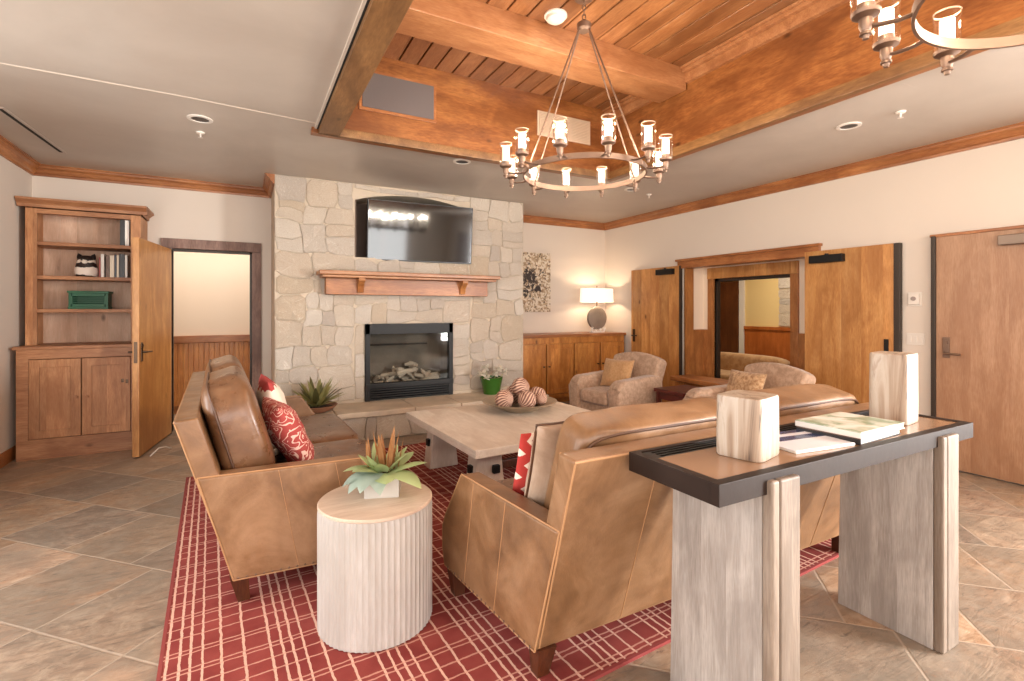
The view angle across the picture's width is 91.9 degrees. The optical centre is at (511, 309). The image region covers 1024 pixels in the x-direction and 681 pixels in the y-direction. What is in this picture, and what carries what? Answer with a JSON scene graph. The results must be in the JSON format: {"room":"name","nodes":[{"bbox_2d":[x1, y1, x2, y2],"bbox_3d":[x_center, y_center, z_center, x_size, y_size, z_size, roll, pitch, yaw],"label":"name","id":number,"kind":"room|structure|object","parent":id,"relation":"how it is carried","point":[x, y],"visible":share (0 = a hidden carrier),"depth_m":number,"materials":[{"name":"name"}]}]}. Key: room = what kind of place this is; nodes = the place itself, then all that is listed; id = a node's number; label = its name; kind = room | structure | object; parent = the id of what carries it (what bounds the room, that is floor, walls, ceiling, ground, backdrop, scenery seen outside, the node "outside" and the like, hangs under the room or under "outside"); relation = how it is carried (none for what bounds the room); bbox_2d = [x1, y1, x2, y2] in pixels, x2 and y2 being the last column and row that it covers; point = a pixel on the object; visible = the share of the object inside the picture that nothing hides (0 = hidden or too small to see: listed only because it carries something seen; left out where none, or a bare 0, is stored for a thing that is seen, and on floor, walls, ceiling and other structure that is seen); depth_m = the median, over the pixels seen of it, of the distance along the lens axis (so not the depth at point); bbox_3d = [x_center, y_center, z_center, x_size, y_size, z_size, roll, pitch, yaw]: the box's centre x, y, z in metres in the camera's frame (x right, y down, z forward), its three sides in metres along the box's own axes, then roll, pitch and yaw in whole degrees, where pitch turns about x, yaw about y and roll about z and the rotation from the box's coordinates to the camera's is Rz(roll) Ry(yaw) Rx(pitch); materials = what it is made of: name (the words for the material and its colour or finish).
{"room":"lounge","nodes":[
{"label":"lounge","id":0,"kind":"room"},
{"bbox_2d":[0,156,31,453],"bbox_3d":[-1.977,-0.100,-0.536,0.150,3.000,12.930,0,0,-28],"label":"wall","id":1,"kind":"structure","parent":0,"point":[14,181],"depth_m":4.59,"materials":[{"name":"beige paint"}]},
{"bbox_2d":[0,445,15,468],"bbox_3d":[-1.868,1.340,-0.563,0.016,0.120,12.780,0,0,-28],"label":"baseboard","id":2,"kind":"structure","parent":1,"relation":"attached to","point":[9,455],"depth_m":4.51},
{"bbox_2d":[0,135,40,175],"bbox_3d":[-1.832,-1.427,-0.544,0.098,0.105,12.780,0,0,-28],"label":"crown molding","id":3,"kind":"structure","parent":1,"relation":"attached to","point":[9,151],"depth_m":4.62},
{"bbox_2d":[174,252,249,379],"bbox_3d":[-3.479,-0.010,6.673,5.000,2.820,1.190,0,0,-28],"label":"wall","id":4,"kind":"structure","parent":0,"point":[212,290],"depth_m":6.87,"materials":[{"name":"beige paint"}]},
{"bbox_2d":[174,334,249,413],"bbox_3d":[-3.700,0.875,7.082,4.800,1.050,0.060,0,0,-28],"label":"wainscot hall","id":5,"kind":"structure","parent":4,"relation":"attached to","point":[192,354],"depth_m":6.77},
{"bbox_2d":[32,176,604,431],"bbox_3d":[-1.683,-0.100,6.880,7.700,3.000,0.150,0,0,-28],"label":"wall","id":6,"kind":"structure","parent":0,"point":[577,255],"depth_m":6.03,"materials":[{"name":"beige paint"}]},
{"bbox_2d":[128,237,170,456],"bbox_3d":[-3.703,0.350,5.114,0.181,2.070,0.982,0,0,-20],"label":"door","id":7,"kind":"structure","parent":6,"relation":"in","point":[151,262],"depth_m":4.95,"materials":[{"name":"brown wood"}]},
{"bbox_2d":[34,164,269,197],"bbox_3d":[-3.915,-1.427,5.537,2.195,0.105,0.098,0,0,-28],"label":"crown molding","id":8,"kind":"structure","parent":6,"relation":"attached to","point":[44,170],"depth_m":5.47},
{"bbox_2d":[161,238,260,433],"bbox_3d":[-3.533,0.295,5.860,1.005,2.210,0.190,0,0,-28],"label":"door frame","id":9,"kind":"structure","parent":6,"relation":"attached to","point":[179,245],"depth_m":5.98,"materials":[{"name":"brown"}]},
{"bbox_2d":[263,173,274,197],"bbox_3d":[-2.819,-1.427,5.723,0.098,0.105,0.810,0,0,-28],"label":"crown molding","id":10,"kind":"structure","parent":6,"relation":"attached to","point":[269,179],"depth_m":5.56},
{"bbox_2d":[523,252,549,311],"bbox_3d":[0.281,-0.440,7.832,0.760,0.940,0.035,0,0,-28],"label":"wall picture","id":11,"kind":"object","parent":6,"relation":"attached to","point":[536,266],"visible":0.56,"depth_m":7.87},
{"bbox_2d":[523,215,604,229],"bbox_3d":[0.718,-1.427,8.031,2.080,0.105,0.098,0,0,-28],"label":"crown molding","id":12,"kind":"structure","parent":6,"relation":"attached to","point":[526,218],"depth_m":8.09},
{"bbox_2d":[0,0,1023,222],"bbox_3d":[1.347,-1.528,1.253,7.700,0.104,12.930,0,0,-28],"label":"ceiling","id":13,"kind":"structure","parent":0,"point":[114,85],"depth_m":3.67,"materials":[{"name":"paint"}]},
{"bbox_2d":[0,107,66,153],"bbox_3d":[-3.982,-1.476,4.125,0.070,0.008,1.160,0,0,-25],"label":"ceiling vent","id":14,"kind":"object","parent":13,"relation":"in","point":[4,111],"visible":1,"depth_m":4.04,"materials":[{"name":"metal"}]},
{"bbox_2d":[186,114,212,123],"bbox_3d":[-2.416,-1.476,3.833,0.176,0.008,0.176,0,0,-28],"label":"recessed light","id":15,"kind":"object","parent":13,"relation":"in","point":[192,117],"visible":1,"depth_m":3.83,"materials":[{"name":"beige plastic"}]},
{"bbox_2d":[196,131,204,137],"bbox_3d":[-2.595,-1.457,4.123,0.068,0.046,0.068,0,0,-28],"label":"sprinkler","id":16,"kind":"object","parent":13,"relation":"attached to","point":[197,132],"visible":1,"depth_m":4.11,"materials":[{"name":"white metal"}]},
{"bbox_2d":[453,159,470,164],"bbox_3d":[-0.498,-1.476,4.933,0.176,0.008,0.176,0,0,-28],"label":"recessed light","id":17,"kind":"object","parent":13,"relation":"in","point":[456,161],"visible":0.98,"depth_m":4.93,"materials":[{"name":"beige plastic"}]},
{"bbox_2d":[836,122,861,130],"bbox_3d":[2.707,-1.476,3.979,0.176,0.008,0.176,0,0,-28],"label":"recessed light","id":18,"kind":"object","parent":13,"relation":"in","point":[851,125],"visible":1,"depth_m":3.98,"materials":[{"name":"beige plastic"}]},
{"bbox_2d":[895,110,905,118],"bbox_3d":[2.904,-1.457,3.699,0.068,0.046,0.068,0,0,-28],"label":"sprinkler","id":19,"kind":"object","parent":13,"relation":"attached to","point":[901,112],"visible":1,"depth_m":3.69,"materials":[{"name":"white metal"}]},
{"bbox_2d":[0,401,1023,680],"bbox_3d":[2.391,1.460,3.048,11.500,0.120,15.700,0,0,-28],"label":"floor","id":20,"kind":"structure","parent":0,"point":[88,542],"depth_m":2.51,"materials":[{"name":"stone"}]},
{"bbox_2d":[12,196,153,461],"bbox_3d":[-4.296,0.163,5.015,1.010,2.475,0.646,0,0,-28],"label":"hutch","id":21,"kind":"object","parent":20,"relation":"on","point":[74,366],"visible":0.88,"depth_m":4.89,"materials":[{"name":"brown wood"}]},
{"bbox_2d":[12,341,131,349],"bbox_3d":[-4.290,0.355,5.030,0.975,0.030,0.625,0,0,-28],"label":"countertop","id":22,"kind":"structure","parent":21,"relation":"on","point":[72,345],"depth_m":4.82,"materials":[{"name":"brown wood"}]},
{"bbox_2d":[74,253,98,276],"bbox_3d":[-4.330,-0.456,5.036,0.193,0.242,0.151,0,0,-28],"label":"vase","id":23,"kind":"object","parent":21,"relation":"on","point":[86,266],"visible":0.94,"depth_m":4.99,"materials":[{"name":"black ceramic"}]},
{"bbox_2d":[67,291,112,308],"bbox_3d":[-4.315,-0.101,5.071,0.330,0.182,0.198,0,0,-28],"label":"lantern box","id":24,"kind":"object","parent":21,"relation":"on","point":[76,299],"visible":1,"depth_m":5.03,"materials":[{"name":"paint"}]},
{"bbox_2d":[99,257,100,276],"bbox_3d":[-4.236,-0.435,5.117,0.012,0.200,0.192,0,0,-28],"label":"book","id":25,"kind":"object","parent":21,"relation":"on","point":[99,257],"visible":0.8,"depth_m":5.03,"materials":[{"name":"red paper"}]},
{"bbox_2d":[101,254,107,276],"bbox_3d":[-4.218,-0.453,5.127,0.026,0.235,0.192,0,0,-28],"label":"book","id":26,"kind":"object","parent":21,"relation":"on","point":[103,256],"visible":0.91,"depth_m":5.05,"materials":[{"name":"white paper"}]},
{"bbox_2d":[106,256,109,276],"bbox_3d":[-4.181,-0.445,5.147,0.030,0.220,0.192,0,0,-28],"label":"book","id":27,"kind":"object","parent":21,"relation":"on","point":[107,257],"visible":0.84,"depth_m":5.06,"materials":[{"name":"brown paper"}]},
{"bbox_2d":[110,255,113,276],"bbox_3d":[-4.150,-0.448,5.164,0.036,0.225,0.192,0,0,-28],"label":"book","id":28,"kind":"object","parent":21,"relation":"on","point":[111,256],"visible":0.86,"depth_m":5.08,"materials":[{"name":"beige paper"}]},
{"bbox_2d":[114,255,116,276],"bbox_3d":[-4.125,-0.453,5.177,0.016,0.235,0.192,0,0,-28],"label":"book","id":29,"kind":"object","parent":21,"relation":"on","point":[115,256],"visible":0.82,"depth_m":5.09,"materials":[{"name":"grey paper"}]},
{"bbox_2d":[117,255,118,276],"bbox_3d":[-4.109,-0.450,5.186,0.018,0.230,0.192,0,0,-28],"label":"book","id":30,"kind":"object","parent":21,"relation":"on","point":[117,255],"visible":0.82,"depth_m":5.10,"materials":[{"name":"beige paper"}]},
{"bbox_2d":[119,254,125,277],"bbox_3d":[-4.079,-0.458,5.202,0.046,0.245,0.192,0,0,-28],"label":"book","id":31,"kind":"object","parent":21,"relation":"on","point":[121,256],"visible":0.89,"depth_m":5.12,"materials":[{"name":"black paper"}]},
{"bbox_2d":[120,219,124,244],"bbox_3d":[-4.079,-0.800,5.208,0.040,0.270,0.202,0,0,-28],"label":"book","id":32,"kind":"object","parent":21,"relation":"on","point":[122,222],"visible":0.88,"depth_m":5.12,"materials":[{"name":"black paper"}]},
{"bbox_2d":[125,220,130,245],"bbox_3d":[-4.041,-0.797,5.222,0.035,0.265,0.192,0,0,-28],"label":"book","id":33,"kind":"object","parent":21,"relation":"on","point":[127,223],"visible":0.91,"depth_m":5.14,"materials":[{"name":"white paper"}]},
{"bbox_2d":[125,255,130,277],"bbox_3d":[-4.048,-0.453,5.219,0.020,0.235,0.192,0,0,-28],"label":"book","id":34,"kind":"object","parent":21,"relation":"on","point":[127,258],"visible":0.95,"depth_m":5.15,"materials":[{"name":"white paper"}]},
{"bbox_2d":[150,446,171,455],"bbox_3d":[-3.433,1.367,4.856,0.035,0.066,0.267,0,0,4],"label":"cord","id":35,"kind":"object","parent":20,"relation":"on","point":[163,446],"visible":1,"depth_m":4.80,"materials":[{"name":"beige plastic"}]},
{"bbox_2d":[271,174,548,440],"bbox_3d":[-1.260,-0.040,6.199,3.152,2.880,1.449,0,0,-28],"label":"stone fireplace","id":36,"kind":"object","parent":20,"relation":"on","point":[317,224],"visible":0.69,"depth_m":5.78,"materials":[{"name":"beige"}]},
{"bbox_2d":[293,377,343,413],"bbox_3d":[-2.072,0.888,5.233,0.638,0.384,0.620,0,0,-28],"label":"agave plant","id":37,"kind":"object","parent":36,"relation":"on","point":[317,399],"visible":0.91,"depth_m":5.20,"materials":[{"name":"green plant"}]},
{"bbox_2d":[311,401,337,413],"bbox_3d":[-2.074,1.041,5.244,0.430,0.078,0.430,0,0,-28],"label":"clay bowl","id":38,"kind":"object","parent":36,"relation":"on","point":[317,408],"depth_m":5.19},
{"bbox_2d":[316,270,499,296],"bbox_3d":[-1.178,-0.305,5.963,2.180,0.260,0.298,0,0,-28],"label":"mantel shelf","id":39,"kind":"object","parent":36,"relation":"attached to","point":[337,282],"visible":1,"depth_m":5.88,"materials":[{"name":"wood"}]},
{"bbox_2d":[365,323,452,401],"bbox_3d":[-1.334,0.623,6.253,1.100,0.915,0.425,0,0,-28],"label":"gas fireplace insert","id":40,"kind":"object","parent":36,"relation":"on","point":[403,360],"visible":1,"depth_m":6.27,"materials":[{"name":"black metal"}]},
{"bbox_2d":[370,342,426,345],"bbox_3d":[-1.417,0.425,6.165,0.730,0.020,0.060,0,0,-28],"label":"hood","id":41,"kind":"object","parent":40,"relation":"attached to","point":[419,342],"depth_m":6.14,"materials":[{"name":"black metal"}]},
{"bbox_2d":[369,384,449,400],"bbox_3d":[-1.252,1.007,6.102,1.020,0.130,0.068,0,0,-28],"label":"grille","id":42,"kind":"object","parent":40,"relation":"attached to","point":[408,390],"depth_m":6.05,"materials":[{"name":"black metal"}]},
{"bbox_2d":[366,198,472,263],"bbox_3d":[-1.194,-0.955,6.297,1.320,0.721,0.459,0,0,-25],"label":"television","id":43,"kind":"object","parent":36,"relation":"attached to","point":[396,230],"visible":1,"depth_m":6.10,"materials":[{"name":"black"}]},
{"bbox_2d":[477,364,508,394],"bbox_3d":[-0.268,0.885,6.398,0.459,0.391,0.300,0,0,-28],"label":"flower pot","id":44,"kind":"object","parent":36,"relation":"on","point":[491,384],"visible":1,"depth_m":6.30,"materials":[{"name":"green"}]},
{"bbox_2d":[156,442,838,680],"bbox_3d":[-0.190,1.393,3.595,3.762,0.014,3.472,0,0,-31],"label":"plaid rug","id":45,"kind":"object","parent":20,"relation":"on","point":[209,635],"visible":0.39,"depth_m":2.12,"materials":[{"name":"red carpet"}]},
{"bbox_2d":[173,355,371,601],"bbox_3d":[-1.567,0.861,3.368,1.096,1.052,2.228,0,0,-31],"label":"leather sofa","id":46,"kind":"object","parent":45,"relation":"on","point":[261,506],"visible":0.87,"depth_m":2.42,"materials":[{"name":"brown"}]},
{"bbox_2d":[205,355,244,375],"bbox_3d":[-2.040,0.641,3.621,0.344,0.607,0.916,0,0,-31],"label":"cushion","id":47,"kind":"object","parent":46,"relation":"on","point":[216,364],"depth_m":3.37,"materials":[{"name":"brown leather"}]},
{"bbox_2d":[201,366,274,469],"bbox_3d":[-1.570,0.641,2.831,0.350,0.611,0.924,0,0,-31],"label":"cushion","id":48,"kind":"object","parent":46,"relation":"on","point":[232,420],"depth_m":2.45,"materials":[{"name":"brown leather"}]},
{"bbox_2d":[256,374,286,446],"bbox_3d":[-1.539,0.675,3.214,0.216,0.483,0.460,0,0,-31],"label":"throw pillow","id":49,"kind":"object","parent":46,"relation":"on","point":[266,387],"visible":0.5,"depth_m":3.06,"materials":[{"name":"white fabric"}]},
{"bbox_2d":[262,397,314,461],"bbox_3d":[-1.309,0.715,2.884,0.260,0.376,0.460,0,0,-35],"label":"throw pillow","id":50,"kind":"object","parent":46,"relation":"on","point":[285,429],"visible":0.87,"depth_m":2.72,"materials":[{"name":"red fabric"}]},
{"bbox_2d":[270,414,358,448],"bbox_3d":[-1.662,1.002,3.893,0.720,0.170,0.993,0,0,-31],"label":"seat cushion","id":51,"kind":"object","parent":46,"relation":"on","point":[320,428],"depth_m":3.83,"materials":[{"name":"brown leather"}]},
{"bbox_2d":[273,439,371,463],"bbox_3d":[-1.151,1.002,3.035,0.720,0.170,0.993,0,0,-31],"label":"seat cushion","id":52,"kind":"object","parent":46,"relation":"on","point":[339,447],"depth_m":3.26,"materials":[{"name":"brown leather"}]},
{"bbox_2d":[317,481,431,652],"bbox_3d":[-0.614,1.117,2.242,0.500,0.540,0.500,0,0,-28],"label":"drum side table","id":53,"kind":"object","parent":45,"relation":"on","point":[374,556],"visible":0.88,"depth_m":2.04,"materials":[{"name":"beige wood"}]},
{"bbox_2d":[342,425,426,498],"bbox_3d":[-0.596,0.700,2.297,0.372,0.295,0.318,0,0,-24],"label":"succulent planter","id":54,"kind":"object","parent":53,"relation":"on","point":[383,475],"visible":1,"depth_m":2.24,"materials":[{"name":"white ceramic"}]},
{"bbox_2d":[406,402,589,480],"bbox_3d":[0.043,1.165,4.328,1.520,0.445,1.460,0,0,-30],"label":"coffee table","id":55,"kind":"object","parent":45,"relation":"on","point":[485,433],"visible":0.61,"depth_m":4.14,"materials":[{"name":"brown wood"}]},
{"bbox_2d":[482,395,556,412],"bbox_3d":[0.070,0.893,4.637,0.704,0.097,0.704,0,0,-28],"label":"shallow bowl","id":56,"kind":"object","parent":55,"relation":"on","point":[515,408],"visible":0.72,"depth_m":4.49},
{"bbox_2d":[495,389,513,406],"bbox_3d":[-0.069,0.815,4.515,0.174,0.182,0.168,0,0,-5],"label":"pod","id":57,"kind":"object","parent":56,"relation":"in","point":[504,398],"visible":0.91,"depth_m":4.45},
{"bbox_2d":[507,386,517,403],"bbox_3d":[0.018,0.815,4.778,0.175,0.178,0.168,0,0,-39],"label":"pod","id":58,"kind":"object","parent":56,"relation":"in","point":[515,401],"visible":0.16,"depth_m":4.71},
{"bbox_2d":[511,377,529,395],"bbox_3d":[0.079,0.725,4.654,0.168,0.186,0.173,0,0,-13],"label":"pod","id":59,"kind":"object","parent":56,"relation":"in","point":[520,384],"visible":0.91,"depth_m":4.59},
{"bbox_2d":[518,390,535,406],"bbox_3d":[0.135,0.819,4.516,0.168,0.176,0.175,0,0,3],"label":"pod","id":60,"kind":"object","parent":56,"relation":"in","point":[526,398],"visible":0.88,"depth_m":4.45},
{"bbox_2d":[529,386,545,404],"bbox_3d":[0.238,0.814,4.705,0.168,0.176,0.176,0,0,-7],"label":"pod","id":61,"kind":"object","parent":56,"relation":"in","point":[535,390],"visible":0.38,"depth_m":4.66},
{"bbox_2d":[535,392,546,404],"bbox_3d":[0.266,0.818,4.563,0.111,0.120,0.108,0,0,43],"label":"pod","id":62,"kind":"object","parent":56,"relation":"in","point":[541,398],"visible":0.93,"depth_m":4.53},
{"bbox_2d":[442,384,868,678],"bbox_3d":[0.867,0.893,2.609,2.268,0.988,1.096,0,0,-28],"label":"leather sofa","id":63,"kind":"object","parent":45,"relation":"on","point":[597,552],"visible":0.47,"depth_m":1.93,"materials":[{"name":"brown"}]},
{"bbox_2d":[497,478,513,488],"bbox_3d":[0.329,1.002,2.532,1.013,0.170,0.720,0,0,-28],"label":"seat cushion","id":64,"kind":"object","parent":63,"relation":"on","point":[508,483],"depth_m":2.64,"materials":[{"name":"brown leather"}]},
{"bbox_2d":[512,432,533,495],"bbox_3d":[0.145,0.725,2.263,0.340,0.388,0.139,0,0,-37],"label":"throw pillow","id":65,"kind":"object","parent":63,"relation":"on","point":[525,445],"visible":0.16,"depth_m":2.15,"materials":[{"name":"red fabric"}]},
{"bbox_2d":[524,421,563,505],"bbox_3d":[0.240,0.690,2.160,0.448,0.465,0.222,0,0,-37],"label":"throw pillow","id":66,"kind":"object","parent":63,"relation":"on","point":[545,438],"visible":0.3,"depth_m":2.01,"materials":[{"name":"beige leather"}]},
{"bbox_2d":[543,397,716,509],"bbox_3d":[0.584,0.686,2.142,0.940,0.572,0.326,0,0,-28],"label":"cushion","id":67,"kind":"object","parent":63,"relation":"on","point":[624,423],"depth_m":1.96,"materials":[{"name":"beige leather"}]},
{"bbox_2d":[748,384,855,416],"bbox_3d":[1.412,0.685,2.587,0.940,0.573,0.330,0,0,-28],"label":"cushion","id":68,"kind":"object","parent":63,"relation":"on","point":[800,398],"depth_m":2.51,"materials":[{"name":"beige leather"}]},
{"bbox_2d":[523,331,625,401],"bbox_3d":[0.830,0.883,7.802,2.040,1.033,0.592,0,0,-28],"label":"base cabinet","id":69,"kind":"object","parent":20,"relation":"on","point":[550,360],"visible":0.48,"depth_m":7.49,"materials":[{"name":"brown wood"}]},
{"bbox_2d":[523,331,625,337],"bbox_3d":[0.826,0.389,7.811,2.040,0.043,0.572,0,0,-28],"label":"countertop","id":70,"kind":"structure","parent":69,"relation":"on","point":[558,334],"depth_m":7.70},
{"bbox_2d":[580,286,613,332],"bbox_3d":[1.388,-0.015,8.096,0.636,0.765,0.350,0,0,-28],"label":"table lamp","id":71,"kind":"object","parent":70,"relation":"on","point":[596,316],"visible":1,"depth_m":8.00,"materials":[{"name":"white"}]},
{"bbox_2d":[569,352,666,410],"bbox_3d":[1.325,0.967,6.122,0.937,0.866,0.840,0,0,-35],"label":"upholstered armchair","id":72,"kind":"object","parent":20,"relation":"on","point":[585,390],"visible":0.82,"depth_m":5.94,"materials":[{"name":"beige fabric"}]},
{"bbox_2d":[580,386,609,405],"bbox_3d":[1.228,1.035,6.053,0.699,0.170,0.490,0,0,-35],"label":"seat cushion","id":73,"kind":"object","parent":72,"relation":"on","point":[589,395],"depth_m":5.87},
{"bbox_2d":[600,358,633,385],"bbox_3d":[1.293,0.780,6.100,0.191,0.337,0.420,0,0,-44],"label":"throw pillow","id":74,"kind":"object","parent":72,"relation":"on","point":[614,370],"visible":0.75,"depth_m":6.06,"materials":[{"name":"fabric"}]},
{"bbox_2d":[654,385,699,402],"bbox_3d":[1.972,1.150,5.661,0.520,0.500,0.440,0,0,-28],"label":"end table","id":75,"kind":"object","parent":20,"relation":"on","point":[670,393],"visible":0.4,"depth_m":5.60,"materials":[{"name":"brown wood"}]},
{"bbox_2d":[670,374,727,385],"bbox_3d":[2.590,1.150,6.369,0.400,0.500,1.100,0,0,-28],"label":"side table","id":76,"kind":"object","parent":20,"relation":"on","point":[693,380],"visible":0.36,"depth_m":6.50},
{"bbox_2d":[682,362,815,399],"bbox_3d":[2.340,0.967,4.890,0.937,0.866,0.840,0,0,-18],"label":"upholstered armchair","id":77,"kind":"object","parent":20,"relation":"on","point":[778,375],"visible":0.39,"depth_m":4.97,"materials":[{"name":"beige fabric"}]},
{"bbox_2d":[725,369,766,391],"bbox_3d":[2.295,0.780,4.897,0.195,0.337,0.420,0,0,-24],"label":"throw pillow","id":78,"kind":"object","parent":77,"relation":"on","point":[738,380],"visible":0.52,"depth_m":4.85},
{"bbox_2d":[720,352,789,379],"bbox_3d":[3.468,1.050,7.830,0.749,0.700,1.760,0,0,-28],"label":"settee","id":79,"kind":"object","parent":20,"relation":"on","point":[729,361],"visible":0.14,"depth_m":7.83,"materials":[{"name":"fabric"}]},
{"bbox_2d":[629,409,972,680],"bbox_3d":[1.220,0.948,1.952,1.640,0.905,0.409,0,0,-28],"label":"console table","id":80,"kind":"object","parent":20,"relation":"on","point":[735,599],"visible":0.82,"depth_m":1.76,"materials":[{"name":"grey wood"}]},
{"bbox_2d":[716,390,778,462],"bbox_3d":[0.818,0.396,1.718,0.181,0.205,0.161,0,0,-43],"label":"wood block","id":81,"kind":"object","parent":80,"relation":"on","point":[747,422],"visible":1,"depth_m":1.65,"materials":[{"name":"wood"}]},
{"bbox_2d":[779,430,854,453],"bbox_3d":[1.082,0.493,1.872,0.300,0.010,0.225,0,0,-21],"label":"magazine","id":82,"kind":"object","parent":80,"relation":"on","point":[793,441],"visible":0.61,"depth_m":1.82,"materials":[{"name":"white paper"}]},
{"bbox_2d":[796,426,900,445],"bbox_3d":[1.362,0.486,2.005,0.330,0.024,0.235,0,0,-31],"label":"book","id":83,"kind":"object","parent":80,"relation":"on","point":[867,440],"visible":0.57,"depth_m":1.90,"materials":[{"name":"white paper"}]},
{"bbox_2d":[795,412,904,438],"bbox_3d":[1.367,0.462,2.006,0.335,0.024,0.245,0,0,-29],"label":"book","id":84,"kind":"object","parent":83,"relation":"on","point":[841,423],"visible":1,"depth_m":1.96,"materials":[{"name":"white paper"}]},
{"bbox_2d":[869,351,917,424],"bbox_3d":[1.722,0.345,2.233,0.171,0.305,0.151,0,0,-37],"label":"wood block","id":85,"kind":"object","parent":80,"relation":"on","point":[893,376],"visible":0.94,"depth_m":2.17,"materials":[{"name":"wood"}]},
{"bbox_2d":[311,0,1023,181],"bbox_3d":[1.578,-1.845,1.361,3.430,0.830,8.100,0,0,-28],"label":"ceiling","id":86,"kind":"structure","parent":0,"point":[708,73],"depth_m":3.88,"materials":[{"name":"brown wood"}]},
{"bbox_2d":[359,71,435,122],"bbox_3d":[-0.985,-1.865,4.319,0.680,0.350,0.020,0,0,-28],"label":"speaker panel","id":87,"kind":"object","parent":86,"relation":"attached to","point":[385,93],"visible":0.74,"depth_m":4.32,"materials":[{"name":"grey fabric"}]},
{"bbox_2d":[544,8,566,24],"bbox_3d":[0.323,-2.154,3.661,0.170,0.053,0.170,0,0,-28],"label":"recessed light","id":88,"kind":"object","parent":86,"relation":"attached to","point":[556,16],"visible":1,"depth_m":3.62,"materials":[{"name":"beige plastic"}]},
{"bbox_2d":[537,110,589,144],"bbox_3d":[0.547,-1.890,5.143,0.660,0.250,0.022,0,0,-28],"label":"ceiling vent","id":89,"kind":"object","parent":86,"relation":"in","point":[575,130],"visible":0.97,"depth_m":5.15,"materials":[{"name":"beige"}]},
{"bbox_2d":[500,0,672,198],"bbox_3d":[0.500,-1.538,3.438,1.139,1.283,1.139,0,0,38],"label":"ring chandelier","id":90,"kind":"object","parent":86,"relation":"hanging from","point":[663,159],"visible":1,"depth_m":3.35,"materials":[{"name":"silver metal"}]},
{"bbox_2d":[850,0,1023,75],"bbox_3d":[1.628,-1.538,1.342,1.139,1.283,1.139,0,0,18],"label":"ring chandelier","id":91,"kind":"object","parent":86,"relation":"hanging from","point":[948,46],"visible":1,"depth_m":1.75,"materials":[{"name":"silver metal"}]},
{"bbox_2d":[694,258,804,376],"bbox_3d":[3.154,0.050,6.366,0.330,2.700,2.320,0,0,-28],"label":"wall","id":92,"kind":"structure","parent":0,"point":[700,274],"depth_m":7.13,"materials":[{"name":"beige paint"}]},
{"bbox_2d":[694,329,804,386],"bbox_3d":[3.110,0.840,6.342,0.230,1.120,1.820,0,0,-28],"label":"wainscoting","id":93,"kind":"structure","parent":92,"relation":"attached to","point":[700,335],"depth_m":7.11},
{"bbox_2d":[707,260,798,377],"bbox_3d":[3.171,0.403,6.546,0.150,1.995,1.320,0,0,-28],"label":"door frame","id":94,"kind":"structure","parent":92,"relation":"attached to","point":[790,269],"depth_m":6.58,"materials":[{"name":"brown wood"}]},
{"bbox_2d":[726,278,788,326],"bbox_3d":[3.737,0.000,7.804,2.260,2.800,8.200,0,0,-28],"label":"wall","id":95,"kind":"structure","parent":0,"point":[762,298],"depth_m":8.72,"materials":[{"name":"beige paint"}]},
{"bbox_2d":[720,281,738,352],"bbox_3d":[3.927,0.430,9.497,0.110,1.920,0.920,0,0,-28],"label":"door","id":96,"kind":"structure","parent":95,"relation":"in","point":[729,291],"depth_m":9.26,"materials":[{"name":"brown wood"}]},
{"bbox_2d":[725,280,744,353],"bbox_3d":[3.971,0.405,9.509,0.050,1.990,1.120,0,0,-28],"label":"door frame","id":97,"kind":"structure","parent":95,"relation":"attached to","point":[742,282],"depth_m":9.04,"materials":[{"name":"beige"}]},
{"bbox_2d":[744,326,789,360],"bbox_3d":[5.371,0.845,6.878,0.060,1.110,4.820,0,0,-28],"label":"wainscoting","id":98,"kind":"structure","parent":95,"relation":"attached to","point":[759,340],"depth_m":8.59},
{"bbox_2d":[778,278,789,326],"bbox_3d":[4.618,-0.459,8.313,0.045,1.476,0.298,0,0,-28],"label":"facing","id":99,"kind":"object","parent":95,"relation":"attached to","point":[784,294],"visible":0.36,"depth_m":8.34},
{"bbox_2d":[605,138,1023,484],"bbox_3d":[4.671,-0.100,3.043,0.150,3.000,12.930,0,0,-28],"label":"wall","id":100,"kind":"structure","parent":0,"point":[983,187],"depth_m":4.96,"materials":[{"name":"beige paint"}]},
{"bbox_2d":[631,266,681,401],"bbox_3d":[2.134,0.378,7.451,0.117,2.015,1.002,0,0,-28],"label":"door","id":101,"kind":"structure","parent":100,"relation":"in","point":[656,293],"depth_m":7.36,"materials":[{"name":"brown wood"}]},
{"bbox_2d":[675,243,822,374],"bbox_3d":[2.909,0.340,6.251,0.210,2.120,2.030,0,0,-28],"label":"door frame","id":102,"kind":"structure","parent":100,"relation":"attached to","point":[791,252],"depth_m":6.65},
{"bbox_2d":[604,122,1023,230],"bbox_3d":[4.597,-1.427,2.918,0.098,0.105,12.780,0,0,-28],"label":"crown molding","id":103,"kind":"structure","parent":100,"relation":"attached to","point":[1012,132],"depth_m":5.04,"materials":[{"name":"wood"}]},
{"bbox_2d":[805,243,901,403],"bbox_3d":[3.428,0.375,5.048,0.117,2.020,0.900,0,0,-28],"label":"door","id":104,"kind":"structure","parent":100,"relation":"in","point":[853,295],"depth_m":5.03,"materials":[{"name":"brown wood"}]},
{"bbox_2d":[908,292,921,305],"bbox_3d":[3.730,-0.100,4.592,0.038,0.130,0.110,0,0,-28],"label":"thermostat","id":105,"kind":"object","parent":100,"relation":"attached to","point":[914,298],"visible":1,"depth_m":4.58,"materials":[{"name":"beige plastic"}]},
{"bbox_2d":[907,333,924,344],"bbox_3d":[3.743,0.270,4.594,0.013,0.110,0.140,0,0,-28],"label":"light switch","id":106,"kind":"object","parent":100,"relation":"attached to","point":[912,338],"visible":1,"depth_m":4.59,"materials":[{"name":"beige plastic"}]},
{"bbox_2d":[930,225,1023,484],"bbox_3d":[4.014,0.362,3.987,0.106,2.075,1.075,0,0,-28],"label":"door","id":107,"kind":"structure","parent":100,"relation":"in","point":[977,276],"depth_m":4.14,"materials":[{"name":"brown wood"}]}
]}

